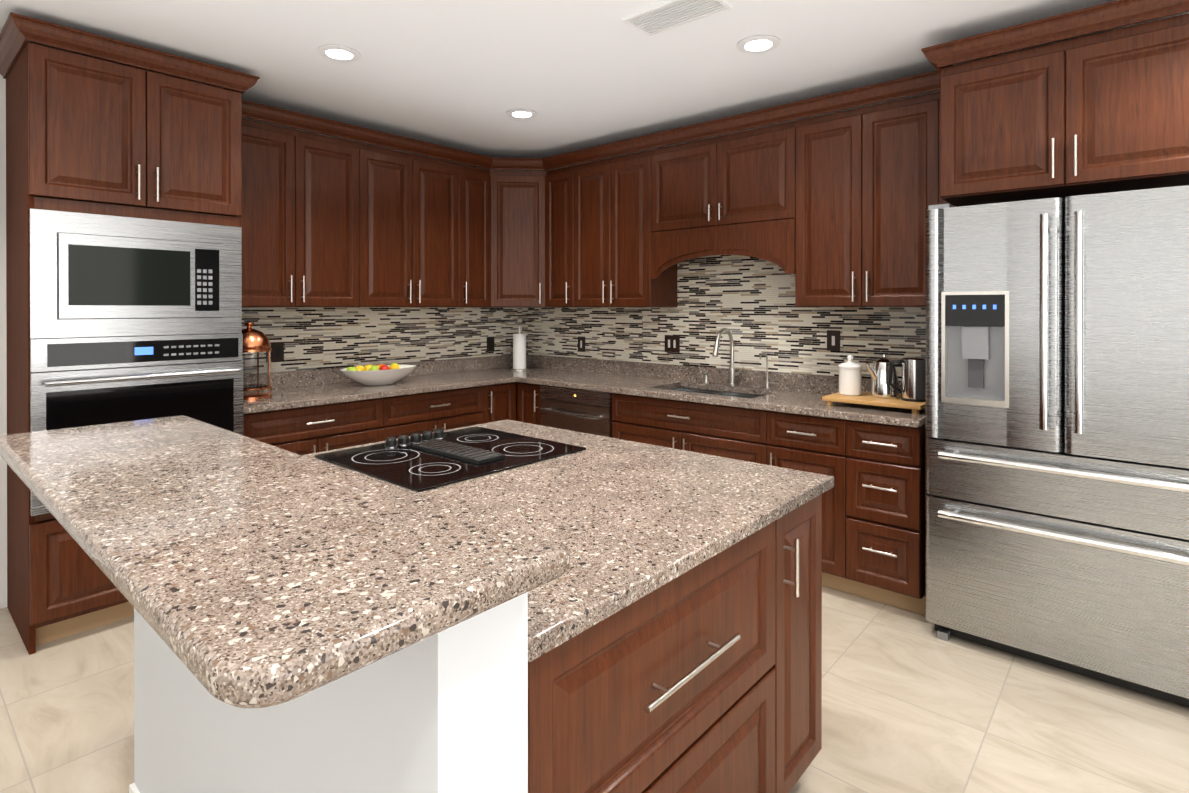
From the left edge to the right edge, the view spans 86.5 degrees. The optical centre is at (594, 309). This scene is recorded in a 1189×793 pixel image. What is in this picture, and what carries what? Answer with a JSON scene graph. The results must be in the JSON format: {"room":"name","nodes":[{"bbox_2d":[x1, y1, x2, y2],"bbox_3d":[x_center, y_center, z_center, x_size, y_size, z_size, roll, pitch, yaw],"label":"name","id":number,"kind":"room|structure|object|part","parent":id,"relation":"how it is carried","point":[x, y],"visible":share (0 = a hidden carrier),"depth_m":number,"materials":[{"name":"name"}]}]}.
{"room":"kitchen","nodes":[
{"label":"kitchen","id":0,"kind":"room"},
{"bbox_2d":[134,592,527,792],"bbox_3d":[-0.692,0.891,1.351,1.435,1.030,0.158,0,0,41],"label":"wall","id":1,"kind":"structure","parent":0,"point":[445,711],"depth_m":0.94,"materials":[{"name":"white paint"}]},
{"bbox_2d":[129,783,139,792],"bbox_3d":[-0.692,1.363,1.344,1.446,0.085,0.170,0,0,41],"label":"trim","id":2,"kind":"structure","parent":1,"relation":"attached to","point":[133,788],"depth_m":1.75,"materials":[{"name":"white"}]},
{"bbox_2d":[0,74,938,608],"bbox_3d":[-0.280,0.107,0.965,6.600,2.600,6.500,0,0,41],"label":"wall","id":3,"kind":"structure","parent":0,"point":[2,378],"depth_m":2.97,"materials":[{"name":"white"}]},
{"bbox_2d":[241,112,300,306],"bbox_3d":[-1.985,-0.535,3.617,0.318,1.034,0.399,0,0,41],"label":"upper cabinet","id":4,"kind":"object","parent":3,"relation":"attached to","point":[271,154],"depth_m":3.56,"materials":[{"name":"brown wood"}]},
{"bbox_2d":[301,128,364,306],"bbox_3d":[-1.723,-0.536,3.918,0.318,1.034,0.399,0,0,41],"label":"upper cabinet","id":5,"kind":"object","parent":3,"relation":"attached to","point":[332,169],"depth_m":3.83,"materials":[{"name":"brown wood"}]},
{"bbox_2d":[242,307,521,371],"bbox_3d":[-1.434,-0.055,4.502,0.002,1.100,2.460,0,0,41],"label":"wall","id":6,"kind":"structure","parent":3,"relation":"attached to","point":[312,337],"depth_m":4.42,"materials":[{"name":"multicoloured tile"}]},
{"bbox_2d":[271,342,283,361],"bbox_3d":[-1.956,0.257,3.897,0.008,0.118,0.075,0,0,41],"label":"electrical outlet","id":7,"kind":"object","parent":6,"relation":"attached to","point":[277,352],"visible":1,"depth_m":3.89,"materials":[{"name":"brown plastic"}]},
{"bbox_2d":[487,337,493,350],"bbox_3d":[-0.849,0.278,5.168,0.008,0.118,0.075,0,0,41],"label":"electrical outlet","id":8,"kind":"object","parent":6,"relation":"attached to","point":[490,343],"visible":1,"depth_m":5.16,"materials":[{"name":"brown plastic"}]},
{"bbox_2d":[365,140,416,306],"bbox_3d":[-1.467,-0.537,4.211,0.318,1.034,0.380,0,0,41],"label":"upper cabinet","id":9,"kind":"object","parent":3,"relation":"attached to","point":[390,175],"depth_m":4.13,"materials":[{"name":"brown wood"}]},
{"bbox_2d":[417,152,460,306],"bbox_3d":[-1.218,-0.538,4.498,0.318,1.034,0.380,0,0,41],"label":"upper cabinet","id":10,"kind":"object","parent":3,"relation":"attached to","point":[438,181],"depth_m":4.41,"materials":[{"name":"brown wood"}]},
{"bbox_2d":[461,160,492,306],"bbox_3d":[-0.996,-0.538,4.753,0.318,1.034,0.296,0,0,41],"label":"upper cabinet","id":11,"kind":"object","parent":3,"relation":"attached to","point":[474,181],"depth_m":4.65,"materials":[{"name":"brown wood"}]},
{"bbox_2d":[469,156,560,171],"bbox_3d":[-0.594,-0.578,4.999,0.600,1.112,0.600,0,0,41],"label":"crown molding","id":12,"kind":"structure","parent":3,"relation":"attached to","point":[490,162],"depth_m":4.72,"materials":[{"name":"brown wood"}]},
{"bbox_2d":[489,168,544,306],"bbox_3d":[-0.579,-0.521,4.781,0.302,0.990,0.302,0,0,41],"label":"upper cabinet","id":13,"kind":"object","parent":3,"relation":"attached to","point":[516,198],"depth_m":4.77,"materials":[{"name":"brown wood"}]},
{"bbox_2d":[545,164,572,306],"bbox_3d":[-0.162,-0.539,4.810,0.296,1.034,0.318,0,0,41],"label":"upper cabinet","id":14,"kind":"object","parent":3,"relation":"attached to","point":[558,182],"depth_m":4.69,"materials":[{"name":"brown wood"}]},
{"bbox_2d":[573,156,608,306],"bbox_3d":[0.080,-0.538,4.600,0.345,1.034,0.318,0,0,41],"label":"upper cabinet","id":15,"kind":"object","parent":3,"relation":"attached to","point":[591,179],"depth_m":4.48,"materials":[{"name":"brown wood"}]},
{"bbox_2d":[609,148,680,306],"bbox_3d":[0.340,-0.537,4.373,0.345,1.034,0.318,0,0,41],"label":"upper cabinet","id":16,"kind":"object","parent":3,"relation":"attached to","point":[642,268],"depth_m":4.25,"materials":[{"name":"brown wood"}]},
{"bbox_2d":[645,116,796,239],"bbox_3d":[0.839,-0.780,3.933,0.985,0.545,0.324,0,0,41],"label":"upper cabinet","id":17,"kind":"object","parent":3,"relation":"attached to","point":[745,181],"depth_m":3.78,"materials":[{"name":"brown wood"}]},
{"bbox_2d":[522,255,925,380],"bbox_3d":[0.620,-0.054,4.350,3.310,1.100,0.002,0,0,41],"label":"wall","id":18,"kind":"structure","parent":3,"relation":"attached to","point":[748,302],"depth_m":4.09,"materials":[{"name":"multicoloured tile"}]},
{"bbox_2d":[578,336,584,351],"bbox_3d":[-0.103,0.269,4.974,0.075,0.118,0.008,0,0,41],"label":"electrical outlet","id":19,"kind":"object","parent":18,"relation":"attached to","point":[581,344],"visible":1,"depth_m":4.97,"materials":[{"name":"brown plastic"}]},
{"bbox_2d":[665,335,679,352],"bbox_3d":[0.542,0.236,4.413,0.120,0.118,0.008,0,0,41],"label":"switch plate","id":20,"kind":"object","parent":18,"relation":"attached to","point":[672,343],"visible":1,"depth_m":4.41,"materials":[{"name":"brown plastic"}]},
{"bbox_2d":[827,330,839,350],"bbox_3d":[1.390,0.178,3.674,0.075,0.118,0.008,0,0,41],"label":"electrical outlet","id":21,"kind":"object","parent":18,"relation":"attached to","point":[833,340],"visible":1,"depth_m":3.67,"materials":[{"name":"brown plastic"}]},
{"bbox_2d":[793,104,864,306],"bbox_3d":[1.348,-0.534,3.495,0.358,1.034,0.318,0,0,41],"label":"upper cabinet","id":22,"kind":"object","parent":3,"relation":"attached to","point":[829,210],"depth_m":3.36,"materials":[{"name":"brown wood"}]},
{"bbox_2d":[865,92,927,306],"bbox_3d":[1.644,-0.533,3.236,0.429,1.034,0.318,0,0,41],"label":"upper cabinet","id":23,"kind":"object","parent":3,"relation":"attached to","point":[895,224],"depth_m":3.16,"materials":[{"name":"brown wood"}]},
{"bbox_2d":[917,12,1072,207],"bbox_3d":[1.839,-0.806,2.854,0.510,0.642,0.638,0,0,41],"label":"upper cabinet","id":24,"kind":"object","parent":3,"relation":"attached to","point":[995,129],"depth_m":2.60,"materials":[{"name":"brown wood"}]},
{"bbox_2d":[1069,0,1188,195],"bbox_3d":[2.195,-0.805,2.543,0.435,0.642,0.638,0,0,41],"label":"upper cabinet","id":25,"kind":"object","parent":3,"relation":"attached to","point":[1129,86],"depth_m":2.33,"materials":[{"name":"brown wood"}]},
{"bbox_2d":[0,585,1188,792],"bbox_3d":[-0.313,1.432,0.931,6.600,0.050,6.600,0,0,41],"label":"floor","id":26,"kind":"structure","parent":0,"point":[912,702],"depth_m":2.16,"materials":[{"name":"beige tile"}]},
{"bbox_2d":[0,12,259,654],"bbox_3d":[-2.237,0.119,3.041,0.698,2.563,0.920,0,0,41],"label":"tall cabinet","id":27,"kind":"object","parent":26,"relation":"on","point":[88,135],"visible":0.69,"depth_m":2.75,"materials":[{"name":"brown wood"}]},
{"bbox_2d":[29,208,241,338],"bbox_3d":[-2.219,-0.149,3.024,0.570,0.526,0.792,0,0,41],"label":"microwave","id":28,"kind":"object","parent":27,"relation":"in","point":[94,275],"visible":1,"depth_m":2.79,"materials":[{"name":"silver metal"}]},
{"bbox_2d":[30,333,242,515],"bbox_3d":[-2.204,0.473,3.013,0.651,0.711,0.792,0,0,41],"label":"wall oven","id":29,"kind":"object","parent":27,"relation":"in","point":[80,381],"visible":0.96,"depth_m":2.80,"materials":[{"name":"silver metal"}]},
{"bbox_2d":[243,397,386,454],"bbox_3d":[-1.748,0.960,3.680,0.598,0.876,0.798,0,0,41],"label":"base cabinet","id":30,"kind":"object","parent":26,"relation":"on","point":[318,428],"depth_m":3.50,"materials":[{"name":"brown wood"}]},
{"bbox_2d":[243,358,514,413],"bbox_3d":[-1.405,0.449,4.044,0.636,0.137,1.800,0,0,41],"label":"countertop","id":31,"kind":"structure","parent":30,"relation":"on","point":[311,387],"depth_m":4.04,"materials":[{"name":"stone"}]},
{"bbox_2d":[241,322,271,399],"bbox_3d":[-1.915,0.275,3.503,0.226,0.418,0.226,0,0,41],"label":"lantern","id":32,"kind":"object","parent":31,"relation":"on","point":[257,348],"visible":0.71,"depth_m":3.44,"materials":[{"name":"brown metal"}]},
{"bbox_3d":[-1.915,0.321,3.504,0.200,0.210,0.200,0,0,41],"label":"glass","id":33,"kind":"part","parent":32,"relation":"part of","materials":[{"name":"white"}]},
{"bbox_2d":[340,363,415,385],"bbox_3d":[-1.396,0.417,4.100,0.340,0.129,0.510,0,0,41],"label":"fruit bowl","id":34,"kind":"object","parent":31,"relation":"on","point":[375,375],"visible":1,"depth_m":4.00,"materials":[{"name":"white ceramic"}]},
{"bbox_2d":[387,385,486,438],"bbox_3d":[-1.237,0.958,4.268,0.598,0.876,0.760,0,0,41],"label":"base cabinet","id":35,"kind":"object","parent":26,"relation":"on","point":[409,414],"depth_m":4.06,"materials":[{"name":"brown wood"}]},
{"bbox_2d":[487,382,514,422],"bbox_3d":[-0.890,0.957,4.666,0.598,0.876,0.296,0,0,41],"label":"base cabinet","id":36,"kind":"object","parent":26,"relation":"on","point":[500,397],"depth_m":4.47,"materials":[{"name":"brown wood"}]},
{"bbox_2d":[200,487,832,792],"bbox_3d":[-0.232,0.967,1.867,1.451,0.876,1.180,0,0,41],"label":"kitchen island","id":37,"kind":"object","parent":26,"relation":"on","point":[674,619],"depth_m":1.17,"materials":[{"name":"brown wood"}]},
{"bbox_2d":[196,419,833,666],"bbox_3d":[-0.243,0.507,1.880,1.456,0.035,1.224,0,0,41],"label":"island countertop","id":38,"kind":"structure","parent":37,"relation":"on","point":[585,533],"depth_m":1.25,"materials":[{"name":"brown stone"}]},
{"bbox_2d":[315,426,585,491],"bbox_3d":[-0.479,0.485,2.154,0.610,0.068,0.680,0,0,41],"label":"cooktop","id":39,"kind":"object","parent":38,"relation":"in","point":[426,460],"visible":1,"depth_m":2.08,"materials":[{"name":"black glass"}]},
{"bbox_2d":[515,382,539,424],"bbox_3d":[-0.268,0.957,4.722,0.258,0.876,0.598,0,0,41],"label":"base cabinet","id":40,"kind":"object","parent":26,"relation":"on","point":[527,395],"depth_m":4.51,"materials":[{"name":"brown wood"}]},
{"bbox_2d":[540,385,612,437],"bbox_3d":[0.030,0.950,4.389,0.621,0.852,0.633,0,0,41],"label":"dishwasher","id":41,"kind":"object","parent":40,"relation":"in","point":[583,411],"visible":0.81,"depth_m":4.16,"materials":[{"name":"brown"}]},
{"bbox_2d":[759,410,846,591],"bbox_3d":[1.242,0.961,3.406,0.428,0.876,0.598,0,0,41],"label":"base cabinet","id":42,"kind":"object","parent":26,"relation":"on","point":[814,444],"depth_m":3.12,"materials":[{"name":"brown wood"}]},
{"bbox_2d":[847,420,926,614],"bbox_3d":[1.528,0.962,3.157,0.330,0.876,0.598,0,0,41],"label":"base cabinet","id":43,"kind":"object","parent":26,"relation":"on","point":[873,523],"depth_m":2.92,"materials":[{"name":"brown wood"}]},
{"bbox_2d":[472,354,925,427],"bbox_3d":[0.404,0.449,4.109,3.278,0.137,0.636,0,0,41],"label":"countertop","id":44,"kind":"structure","parent":43,"relation":"on","point":[797,393],"depth_m":3.95,"materials":[{"name":"stone"}]},
{"bbox_2d":[510,326,528,370],"bbox_3d":[-0.595,0.304,5.019,0.150,0.350,0.150,0,0,41],"label":"paper towel","id":45,"kind":"object","parent":44,"relation":"on","point":[519,351],"visible":1,"depth_m":4.97,"materials":[{"name":"white paper"}]},
{"bbox_2d":[667,387,763,397],"bbox_3d":[0.719,0.614,3.849,0.760,0.188,0.440,0,0,41],"label":"sink","id":46,"kind":"object","parent":44,"relation":"in","point":[722,393],"visible":0.02,"depth_m":4.04,"materials":[{"name":"silver metal"}]},
{"bbox_2d":[702,328,774,388],"bbox_3d":[0.844,0.297,3.929,0.498,0.370,0.258,0,0,41],"label":"faucet","id":47,"kind":"object","parent":44,"relation":"on","point":[732,373],"visible":1,"depth_m":4.00,"materials":[{"name":"silver metal"}]},
{"bbox_2d":[822,391,925,413],"bbox_3d":[1.449,0.464,3.206,0.465,0.042,0.350,0,0,41],"label":"board","id":48,"kind":"object","parent":44,"relation":"on","point":[864,398],"visible":0.52,"depth_m":3.10,"materials":[{"name":"brown wood"}]},
{"bbox_2d":[838,355,861,395],"bbox_3d":[1.335,0.338,3.299,0.118,0.206,0.118,0,0,41],"label":"canister","id":49,"kind":"object","parent":48,"relation":"on","point":[850,377],"visible":1,"depth_m":3.25,"materials":[{"name":"white ceramic"}]},
{"bbox_2d":[866,354,901,397],"bbox_3d":[1.480,0.333,3.190,0.173,0.218,0.177,0,0,41],"label":"kettle","id":50,"kind":"object","parent":48,"relation":"on","point":[880,387],"visible":0.9,"depth_m":3.17,"materials":[{"name":"silver metal"}]},
{"bbox_2d":[888,357,925,401],"bbox_3d":[1.549,0.336,3.104,0.166,0.212,0.136,0,0,41],"label":"pitcher","id":51,"kind":"object","parent":48,"relation":"on","point":[913,379],"visible":0.85,"depth_m":3.05,"materials":[{"name":"silver metal"}]},
{"bbox_2d":[925,185,1188,706],"bbox_3d":[1.981,0.476,2.632,0.960,1.852,0.756,0,0,41],"label":"refrigerator","id":52,"kind":"object","parent":26,"relation":"on","point":[1057,449],"visible":1,"depth_m":2.39,"materials":[{"name":"grey metal"}]},
{"bbox_2d":[0,0,1188,157],"bbox_3d":[-0.313,-1.218,0.922,6.600,0.050,6.600,0,0,41],"label":"ceiling","id":53,"kind":"structure","parent":0,"point":[467,75],"depth_m":2.95,"materials":[{"name":"white paint"}]},
{"bbox_2d":[317,44,360,61],"bbox_3d":[-1.190,-1.195,2.946,0.190,0.008,0.190,0,0,41],"label":"recessed light","id":54,"kind":"object","parent":53,"relation":"attached to","point":[340,53],"visible":1,"depth_m":2.94,"materials":[{"name":"white"}]},
{"bbox_2d":[506,109,536,118],"bbox_3d":[-0.445,-1.198,3.862,0.190,0.008,0.190,0,0,41],"label":"recessed light","id":55,"kind":"object","parent":53,"relation":"attached to","point":[522,113],"visible":1,"depth_m":3.86,"materials":[{"name":"white"}]},
{"bbox_2d":[621,0,732,36],"bbox_3d":[0.327,-1.192,2.540,0.400,0.012,0.200,0,0,41],"label":"vent grille","id":56,"kind":"object","parent":53,"relation":"attached to","point":[668,15],"visible":0.98,"depth_m":2.54,"materials":[{"name":"white metal"}]},
{"bbox_2d":[737,35,779,53],"bbox_3d":[0.738,-1.194,2.845,0.190,0.008,0.190,0,0,41],"label":"recessed light","id":57,"kind":"object","parent":53,"relation":"attached to","point":[758,44],"visible":1,"depth_m":2.83,"materials":[{"name":"white"}]}
]}

